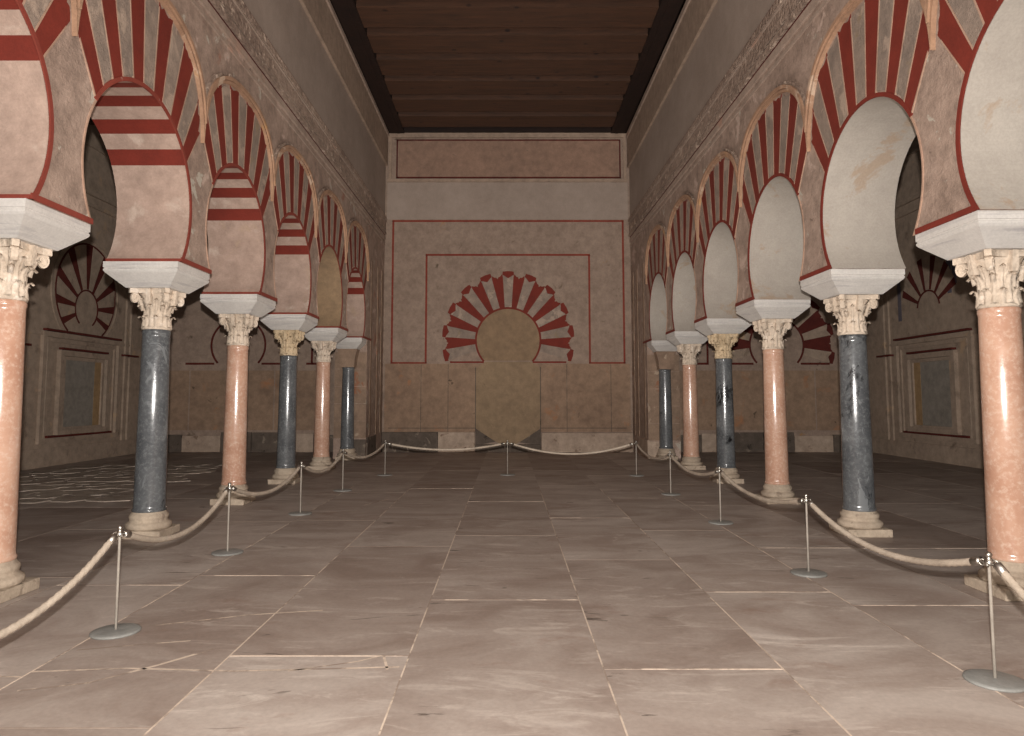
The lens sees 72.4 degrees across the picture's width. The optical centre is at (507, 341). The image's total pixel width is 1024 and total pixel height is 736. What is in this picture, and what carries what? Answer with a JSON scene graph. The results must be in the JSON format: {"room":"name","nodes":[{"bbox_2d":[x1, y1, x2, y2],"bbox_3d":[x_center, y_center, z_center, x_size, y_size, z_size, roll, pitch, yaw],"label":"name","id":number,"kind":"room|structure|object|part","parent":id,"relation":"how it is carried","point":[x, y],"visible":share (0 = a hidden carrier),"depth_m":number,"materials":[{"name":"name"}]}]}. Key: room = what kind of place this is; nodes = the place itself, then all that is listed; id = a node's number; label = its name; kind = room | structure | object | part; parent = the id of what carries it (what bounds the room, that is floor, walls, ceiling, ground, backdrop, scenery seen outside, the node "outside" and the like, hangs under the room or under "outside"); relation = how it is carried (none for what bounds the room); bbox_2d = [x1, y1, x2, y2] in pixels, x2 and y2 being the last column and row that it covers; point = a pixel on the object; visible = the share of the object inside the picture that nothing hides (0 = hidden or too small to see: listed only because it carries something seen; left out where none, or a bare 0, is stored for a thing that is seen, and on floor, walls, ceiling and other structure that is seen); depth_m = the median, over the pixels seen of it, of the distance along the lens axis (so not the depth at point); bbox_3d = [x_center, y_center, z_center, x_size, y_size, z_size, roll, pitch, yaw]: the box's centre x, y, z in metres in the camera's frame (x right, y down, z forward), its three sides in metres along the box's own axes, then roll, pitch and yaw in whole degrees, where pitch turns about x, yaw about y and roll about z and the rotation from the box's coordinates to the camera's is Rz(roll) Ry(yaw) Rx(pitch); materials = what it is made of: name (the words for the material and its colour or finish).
{"room":"palace reception hall","nodes":[
{"label":"palace reception hall","id":0,"kind":"room"},
{"bbox_2d":[20,125,142,470],"bbox_3d":[-10.672,-2.107,10.193,0.355,8.980,21.980,0,-5,0],"label":"wall","id":1,"kind":"structure","parent":0,"point":[83,336],"depth_m":17.57,"materials":[{"name":"paint"}]},
{"bbox_3d":[-10.550,1.160,17.413,0.100,2.570,3.200,0,-5,0],"label":"niche frame","id":2,"kind":"part","parent":1,"relation":"part of","materials":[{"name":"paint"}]},
{"bbox_3d":[-10.592,1.295,17.412,0.015,1.600,1.520,0,-5,0],"label":"niche panel","id":3,"kind":"part","parent":1,"relation":"part of","materials":[{"name":"beige paint"}]},
{"bbox_2d":[88,117,94,124],"bbox_3d":[-7.660,-6.168,10.335,6.280,0.300,21.750,0,-5,0],"label":"ceiling","id":4,"kind":"structure","parent":0,"point":[91,122],"depth_m":17.43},
{"bbox_2d":[0,0,388,458],"bbox_3d":[-4.050,-2.567,10.079,0.940,9.880,21.680,0,-5,0],"label":"wall","id":5,"kind":"structure","parent":0,"point":[256,127],"depth_m":9.21,"materials":[{"name":"paint"}]},
{"bbox_3d":[-3.663,-3.257,4.722,0.055,1.156,2.482,0,-5,0],"label":"arch moulding","id":6,"kind":"part","parent":5,"relation":"part of","materials":[{"name":"beige stone"}]},
{"bbox_3d":[-3.663,-3.057,7.204,0.055,1.156,2.482,0,-5,0],"label":"arch moulding","id":7,"kind":"part","parent":5,"relation":"part of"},
{"bbox_3d":[-3.652,-3.204,7.216,0.075,0.962,2.482,0,-5,0],"label":"arch moulding","id":8,"kind":"part","parent":5,"relation":"part of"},
{"bbox_3d":[-3.665,-3.156,9.710,0.050,0.735,2.482,0,-5,0],"label":"arch moulding","id":9,"kind":"part","parent":5,"relation":"part of","materials":[{"name":"beige stone"}]},
{"bbox_3d":[-3.663,-2.857,9.686,0.055,1.156,2.482,0,-5,0],"label":"arch moulding","id":10,"kind":"part","parent":5,"relation":"part of","materials":[{"name":"beige stone"}]},
{"bbox_3d":[-3.652,-3.003,9.698,0.075,0.962,2.482,0,-5,0],"label":"arch moulding","id":11,"kind":"part","parent":5,"relation":"part of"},
{"bbox_3d":[-3.665,-2.956,12.192,0.050,0.735,2.482,0,-5,0],"label":"arch moulding","id":12,"kind":"part","parent":5,"relation":"part of","materials":[{"name":"beige stone"}]},
{"bbox_3d":[-3.663,-2.656,12.168,0.055,1.156,2.482,0,-5,0],"label":"arch moulding","id":13,"kind":"part","parent":5,"relation":"part of","materials":[{"name":"beige stone"}]},
{"bbox_3d":[-3.652,-2.803,12.180,0.075,0.962,2.482,0,-5,0],"label":"arch moulding","id":14,"kind":"part","parent":5,"relation":"part of","materials":[{"name":"beige stone"}]},
{"bbox_3d":[-3.665,-2.756,14.674,0.050,0.735,2.482,0,-5,0],"label":"arch moulding","id":15,"kind":"part","parent":5,"relation":"part of","materials":[{"name":"beige stone"}]},
{"bbox_3d":[-3.663,-2.456,14.650,0.055,1.156,2.482,0,-5,0],"label":"arch moulding","id":16,"kind":"part","parent":5,"relation":"part of","materials":[{"name":"beige stone"}]},
{"bbox_3d":[-3.652,-2.603,14.662,0.075,0.962,2.482,0,-5,0],"label":"arch moulding","id":17,"kind":"part","parent":5,"relation":"part of","materials":[{"name":"beige stone"}]},
{"bbox_3d":[-3.665,-2.555,17.156,0.050,0.735,2.482,0,-5,0],"label":"arch moulding","id":18,"kind":"part","parent":5,"relation":"part of","materials":[{"name":"beige stone"}]},
{"bbox_3d":[-3.600,-7.133,10.448,0.040,0.120,21.680,0,-5,0],"label":"eave moulding","id":19,"kind":"part","parent":5,"relation":"part of","materials":[{"name":"paint"}]},
{"bbox_3d":[-3.652,-2.402,17.144,0.075,0.962,2.482,0,-5,0],"label":"arch moulding","id":20,"kind":"part","parent":5,"relation":"part of","materials":[{"name":"beige stone"}]},
{"bbox_3d":[-3.663,-2.256,17.132,0.055,1.156,2.482,0,-5,0],"label":"arch moulding","id":21,"kind":"part","parent":5,"relation":"part of","materials":[{"name":"beige stone"}]},
{"bbox_2d":[167,133,840,451],"bbox_3d":[-0.035,-1.891,20.950,21.670,10.280,0.500,0,-5,0],"label":"wall","id":22,"kind":"structure","parent":0,"point":[507,262],"depth_m":20.76,"materials":[{"name":"paint"}]},
{"bbox_3d":[0.030,-5.524,21.183,6.660,1.120,0.020,0,-5,0],"label":"panel","id":23,"kind":"part","parent":22,"relation":"part of","materials":[{"name":"paint"}]},
{"bbox_2d":[330,0,685,133],"bbox_3d":[0.000,-7.387,10.468,7.360,0.450,21.680,0,-5,0],"label":"ceiling","id":24,"kind":"structure","parent":0,"point":[427,66],"depth_m":16.71,"materials":[{"name":"brown wood"}]},
{"bbox_2d":[0,452,1023,735],"bbox_3d":[0.000,2.497,9.569,22.556,0.302,24.116,0,-5,0],"label":"floor","id":25,"kind":"structure","parent":0,"point":[445,594],"depth_m":5.34,"materials":[{"name":"stone"}]},
{"bbox_2d":[0,198,90,603],"bbox_3d":[-4.120,0.478,5.670,0.840,3.100,0.840,0,-5,0],"label":"marble column","id":26,"kind":"structure","parent":25,"relation":"on","point":[30,231],"depth_m":5.61,"materials":[{"name":"stone"}]},
{"bbox_2d":[89,525,141,639],"bbox_3d":[-2.635,1.602,4.735,0.310,0.708,0.310,0,-5,0],"label":"stanchion","id":27,"kind":"object","parent":25,"relation":"on","point":[120,630],"visible":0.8,"depth_m":4.71,"materials":[{"name":"metal"}]},
{"bbox_2d":[0,533,117,639],"bbox_3d":[-2.593,1.357,3.565,0.050,0.328,2.306,0,-5,-2],"label":"rope","id":28,"kind":"object","parent":27,"relation":"hanging from","point":[51,601],"visible":1,"depth_m":4.07,"materials":[{"name":"fabric"}]},
{"bbox_2d":[123,488,229,542],"bbox_3d":[-2.740,1.516,5.953,0.050,0.257,2.356,0,-5,-5],"label":"rope","id":29,"kind":"object","parent":27,"relation":"hanging from","point":[131,535],"visible":0.98,"depth_m":5.76,"materials":[{"name":"fabric"}]},
{"bbox_2d":[18,463,221,503],"bbox_3d":[-8.024,2.668,13.630,4.527,0.014,6.397,0,-5,0],"label":"paving","id":30,"kind":"object","parent":25,"relation":"on","point":[48,487],"visible":0.84,"depth_m":13.11,"materials":[{"name":"grey stone"}]},
{"bbox_2d":[103,261,209,539],"bbox_3d":[-4.120,0.678,8.152,0.840,3.100,0.840,0,-5,0],"label":"marble column","id":31,"kind":"structure","parent":25,"relation":"on","point":[157,287],"depth_m":8.01,"materials":[{"name":"stone"}]},
{"bbox_2d":[211,482,243,555],"bbox_3d":[-2.846,1.796,7.141,0.310,0.708,0.310,0,-5,0],"label":"stanchion","id":32,"kind":"object","parent":25,"relation":"on","point":[229,551],"visible":0.83,"depth_m":7.12,"materials":[{"name":"metal"}]},
{"bbox_2d":[231,465,301,495],"bbox_3d":[-2.830,1.695,8.354,0.050,0.226,2.337,0,-5,1],"label":"rope","id":33,"kind":"object","parent":32,"relation":"hanging from","point":[298,468],"visible":0.98,"depth_m":8.23,"materials":[{"name":"fabric"}]},
{"bbox_2d":[200,294,275,504],"bbox_3d":[-4.120,0.878,10.634,0.840,3.100,0.840,0,-5,0],"label":"marble column","id":34,"kind":"structure","parent":25,"relation":"on","point":[238,313],"depth_m":10.49,"materials":[{"name":"stone"}]},
{"bbox_2d":[260,314,317,483],"bbox_3d":[-4.120,1.079,13.116,0.840,3.100,0.840,0,-5,0],"label":"marble column","id":35,"kind":"structure","parent":25,"relation":"on","point":[289,329],"depth_m":12.96,"materials":[{"name":"stone"}]},
{"bbox_2d":[288,461,311,515],"bbox_3d":[-2.814,1.990,9.536,0.310,0.708,0.310,0,-5,0],"label":"stanchion","id":36,"kind":"object","parent":25,"relation":"on","point":[296,513],"visible":0.89,"depth_m":9.52,"materials":[{"name":"metal"}]},
{"bbox_2d":[304,328,346,469],"bbox_3d":[-4.120,1.279,15.598,0.840,3.100,0.840,0,-5,0],"label":"marble column","id":37,"kind":"structure","parent":25,"relation":"on","point":[324,341],"depth_m":15.45,"materials":[{"name":"stone"}]},
{"bbox_2d":[333,449,351,491],"bbox_3d":[-2.804,2.183,11.931,0.310,0.708,0.310,0,-5,0],"label":"stanchion","id":38,"kind":"object","parent":25,"relation":"on","point":[342,489],"visible":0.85,"depth_m":11.91,"materials":[{"name":"metal"}]},
{"bbox_2d":[303,452,343,472],"bbox_3d":[-2.809,1.888,10.750,0.050,0.226,2.337,0,-5,0],"label":"rope","id":39,"kind":"object","parent":38,"relation":"hanging from","point":[341,453],"visible":0.98,"depth_m":10.71,"materials":[{"name":"fabric"}]},
{"bbox_2d":[345,443,384,458],"bbox_3d":[-2.651,2.075,13.130,0.050,0.216,2.325,-1,-5,7],"label":"rope","id":40,"kind":"object","parent":38,"relation":"hanging from","point":[383,444],"visible":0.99,"depth_m":13.03,"materials":[{"name":"fabric"}]},
{"bbox_2d":[335,338,365,459],"bbox_3d":[-4.120,1.472,17.995,0.840,3.100,0.670,0,-5,0],"label":"marble column","id":41,"kind":"structure","parent":25,"relation":"on","point":[348,349],"depth_m":17.93,"materials":[{"name":"stone"}]},
{"bbox_2d":[333,340,382,458],"bbox_3d":[-4.100,1.589,19.430,0.840,3.099,2.370,0,-5,0],"label":"wall pier","id":42,"kind":"object","parent":25,"relation":"on","point":[366,348],"visible":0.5,"depth_m":19.08,"materials":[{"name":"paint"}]},
{"bbox_2d":[377,440,392,475],"bbox_3d":[-2.498,2.374,14.295,0.310,0.708,0.310,0,-5,0],"label":"stanchion","id":43,"kind":"object","parent":25,"relation":"on","point":[385,442],"visible":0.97,"depth_m":14.28,"materials":[{"name":"metal"}]},
{"bbox_2d":[387,442,505,450],"bbox_3d":[-1.249,2.154,14.339,2.432,0.174,0.050,0,-5,-1],"label":"rope","id":44,"kind":"object","parent":43,"relation":"hanging from","point":[503,443],"visible":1,"depth_m":14.32,"materials":[{"name":"fabric"}]},
{"bbox_2d":[500,440,514,475],"bbox_3d":[0.000,2.378,14.348,0.310,0.708,0.310,0,-5,0],"label":"stanchion","id":45,"kind":"object","parent":25,"relation":"on","point":[507,442],"visible":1,"depth_m":14.33,"materials":[{"name":"metal"}]},
{"bbox_2d":[629,441,643,476],"bbox_3d":[2.614,2.367,14.211,0.310,0.708,0.310,0,-5,0],"label":"stanchion","id":46,"kind":"object","parent":25,"relation":"on","point":[636,474],"visible":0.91,"depth_m":14.20,"materials":[{"name":"metal"}]},
{"bbox_2d":[509,442,632,454],"bbox_3d":[1.307,2.189,14.294,2.551,0.256,0.050,0,-5,3],"label":"rope","id":47,"kind":"object","parent":46,"relation":"hanging from","point":[511,443],"visible":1,"depth_m":14.27,"materials":[{"name":"fabric"}]},
{"bbox_2d":[632,343,680,457],"bbox_3d":[4.100,1.626,19.482,0.840,3.034,2.260,0,-5,0],"label":"wall pier","id":48,"kind":"object","parent":25,"relation":"on","point":[676,443],"visible":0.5,"depth_m":19.08,"materials":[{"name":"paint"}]},
{"bbox_2d":[647,340,677,459],"bbox_3d":[4.100,1.514,18.102,0.840,3.035,0.670,0,-5,0],"label":"marble column","id":49,"kind":"structure","parent":25,"relation":"on","point":[664,351],"depth_m":18.04,"materials":[{"name":"stone"}]},
{"bbox_2d":[661,451,680,495],"bbox_3d":[2.667,2.145,11.459,0.310,0.708,0.310,0,-5,0],"label":"stanchion","id":50,"kind":"object","parent":25,"relation":"on","point":[670,493],"visible":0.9,"depth_m":11.43,"materials":[{"name":"metal"}]},
{"bbox_2d":[636,443,668,459],"bbox_3d":[2.640,2.049,12.852,0.050,0.204,2.696,0,-5,-1],"label":"rope","id":51,"kind":"object","parent":50,"relation":"hanging from","point":[637,444],"visible":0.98,"depth_m":12.83,"materials":[{"name":"fabric"}]},
{"bbox_2d":[670,454,716,475],"bbox_3d":[2.677,1.827,10.173,0.050,0.194,2.548,0,-5,0],"label":"rope","id":52,"kind":"object","parent":50,"relation":"hanging from","point":[671,455],"visible":0.95,"depth_m":10.07,"materials":[{"name":"fabric"}]},
{"bbox_2d":[666,331,707,469],"bbox_3d":[4.100,1.320,15.705,0.840,3.035,0.840,0,-5,0],"label":"marble column","id":53,"kind":"structure","parent":25,"relation":"on","point":[688,343],"depth_m":15.55,"materials":[{"name":"stone"}]},
{"bbox_2d":[708,466,732,524],"bbox_3d":[2.688,1.934,8.853,0.310,0.708,0.310,0,-5,0],"label":"stanchion","id":54,"kind":"object","parent":25,"relation":"on","point":[716,522],"visible":0.84,"depth_m":8.83,"materials":[{"name":"metal"}]},
{"bbox_2d":[719,470,802,503],"bbox_3d":[2.693,1.615,7.594,0.050,0.184,2.495,0,-5,0],"label":"rope","id":55,"kind":"object","parent":54,"relation":"hanging from","point":[774,501],"visible":0.95,"depth_m":7.41,"materials":[{"name":"fabric"}]},
{"bbox_2d":[695,318,751,483],"bbox_3d":[4.100,1.120,13.223,0.840,3.035,0.840,0,-5,0],"label":"marble column","id":56,"kind":"structure","parent":25,"relation":"on","point":[722,333],"depth_m":13.07,"materials":[{"name":"stone"}]},
{"bbox_2d":[736,300,810,503],"bbox_3d":[4.100,0.920,10.741,0.840,3.035,0.840,0,-5,0],"label":"marble column","id":57,"kind":"structure","parent":25,"relation":"on","point":[771,319],"depth_m":10.59,"materials":[{"name":"stone"}]},
{"bbox_2d":[790,494,827,577],"bbox_3d":[2.698,1.728,6.300,0.310,0.708,0.310,0,-5,0],"label":"stanchion","id":58,"kind":"object","parent":25,"relation":"on","point":[802,572],"visible":0.86,"depth_m":6.28,"materials":[{"name":"metal"}]},
{"bbox_2d":[807,500,983,566],"bbox_3d":[2.704,1.434,5.124,0.050,0.226,2.326,0,-5,0],"label":"rope","id":59,"kind":"object","parent":58,"relation":"hanging from","point":[970,561],"visible":0.99,"depth_m":4.80,"materials":[{"name":"fabric"}]},
{"bbox_2d":[800,269,904,537],"bbox_3d":[4.100,0.719,8.259,0.840,3.035,0.840,0,-5,0],"label":"marble column","id":60,"kind":"structure","parent":25,"relation":"on","point":[851,294],"depth_m":8.11,"materials":[{"name":"stone"}]},
{"bbox_2d":[915,210,1023,601],"bbox_3d":[4.100,0.519,5.777,0.840,3.035,0.840,0,-5,0],"label":"marble column","id":61,"kind":"structure","parent":25,"relation":"on","point":[986,246],"depth_m":5.67,"materials":[{"name":"stone"}]},
{"bbox_2d":[962,551,1023,692],"bbox_3d":[2.709,1.536,3.915,0.310,0.708,0.310,0,-5,0],"label":"stanchion","id":62,"kind":"object","parent":25,"relation":"on","point":[994,680],"visible":0.94,"depth_m":3.90,"materials":[{"name":"metal"}]},
{"bbox_2d":[992,562,1023,600],"bbox_3d":[2.672,1.311,2.813,0.053,0.360,2.169,0,-5,2],"label":"rope","id":63,"kind":"object","parent":62,"relation":"hanging from","point":[999,567],"visible":1,"depth_m":3.76,"materials":[{"name":"fabric"}]},
{"bbox_2d":[626,0,1023,458],"bbox_3d":[4.050,-2.503,10.074,0.940,9.880,21.680,0,-5,0],"label":"wall","id":64,"kind":"structure","parent":0,"point":[769,142],"depth_m":8.89,"materials":[{"name":"paint"}]},
{"bbox_3d":[3.663,-2.182,17.236,0.055,1.156,2.482,0,-5,0],"label":"arch moulding","id":65,"kind":"part","parent":64,"relation":"part of","materials":[{"name":"beige stone"}]},
{"bbox_3d":[3.652,-2.329,17.248,0.075,0.962,2.482,0,-5,0],"label":"arch moulding","id":66,"kind":"part","parent":64,"relation":"part of","materials":[{"name":"beige stone"}]},
{"bbox_3d":[3.600,-7.068,10.443,0.040,0.120,21.680,0,-5,0],"label":"eave moulding","id":67,"kind":"part","parent":64,"relation":"part of","materials":[{"name":"paint"}]},
{"bbox_3d":[3.665,-2.482,17.261,0.050,0.735,2.482,0,-5,0],"label":"arch moulding","id":68,"kind":"part","parent":64,"relation":"part of","materials":[{"name":"beige stone"}]},
{"bbox_3d":[3.663,-2.382,14.755,0.055,1.156,2.482,0,-5,0],"label":"arch moulding","id":69,"kind":"part","parent":64,"relation":"part of","materials":[{"name":"beige stone"}]},
{"bbox_3d":[3.652,-2.529,14.766,0.075,0.962,2.482,0,-5,0],"label":"arch moulding","id":70,"kind":"part","parent":64,"relation":"part of","materials":[{"name":"beige stone"}]},
{"bbox_3d":[3.665,-2.682,14.779,0.050,0.735,2.482,0,-5,0],"label":"arch moulding","id":71,"kind":"part","parent":64,"relation":"part of","materials":[{"name":"beige stone"}]},
{"bbox_3d":[3.652,-2.729,12.284,0.075,0.962,2.482,0,-5,0],"label":"arch moulding","id":72,"kind":"part","parent":64,"relation":"part of","materials":[{"name":"beige stone"}]},
{"bbox_3d":[3.663,-2.583,12.273,0.055,1.156,2.482,0,-5,0],"label":"arch moulding","id":73,"kind":"part","parent":64,"relation":"part of","materials":[{"name":"beige stone"}]},
{"bbox_3d":[3.665,-2.882,12.297,0.050,0.735,2.482,0,-5,0],"label":"arch moulding","id":74,"kind":"part","parent":64,"relation":"part of","materials":[{"name":"beige stone"}]},
{"bbox_3d":[3.652,-2.930,9.803,0.075,0.962,2.482,0,-5,0],"label":"arch moulding","id":75,"kind":"part","parent":64,"relation":"part of","materials":[{"name":"beige stone"}]},
{"bbox_3d":[3.663,-2.783,9.791,0.055,1.156,2.482,0,-5,0],"label":"arch moulding","id":76,"kind":"part","parent":64,"relation":"part of","materials":[{"name":"beige stone"}]},
{"bbox_3d":[3.665,-3.083,9.815,0.050,0.735,2.482,0,-5,0],"label":"arch moulding","id":77,"kind":"part","parent":64,"relation":"part of","materials":[{"name":"beige stone"}]},
{"bbox_3d":[3.652,-3.130,7.321,0.075,0.962,2.482,0,-5,0],"label":"arch moulding","id":78,"kind":"part","parent":64,"relation":"part of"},
{"bbox_3d":[3.663,-2.983,7.309,0.055,1.156,2.482,0,-5,0],"label":"arch moulding","id":79,"kind":"part","parent":64,"relation":"part of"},
{"bbox_3d":[3.652,-3.330,4.839,0.075,0.962,2.482,0,-5,0],"label":"arch moulding","id":80,"kind":"part","parent":64,"relation":"part of","materials":[{"name":"beige stone"}]},
{"bbox_3d":[3.663,-3.184,4.827,0.055,1.156,2.482,0,-5,0],"label":"arch moulding","id":81,"kind":"part","parent":64,"relation":"part of","materials":[{"name":"beige stone"}]},
{"bbox_2d":[865,134,1023,468],"bbox_3d":[10.672,-2.107,10.193,0.355,8.980,21.980,0,-5,0],"label":"wall","id":82,"kind":"structure","parent":0,"point":[923,340],"depth_m":17.86,"materials":[{"name":"paint"}]},
{"bbox_3d":[10.592,1.295,17.412,0.015,1.600,1.520,0,-5,0],"label":"niche panel","id":83,"kind":"part","parent":82,"relation":"part of","materials":[{"name":"beige paint"}]},
{"bbox_3d":[10.550,1.160,17.413,0.100,2.570,3.200,0,-5,0],"label":"niche frame","id":84,"kind":"part","parent":82,"relation":"part of","materials":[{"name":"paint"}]}
]}

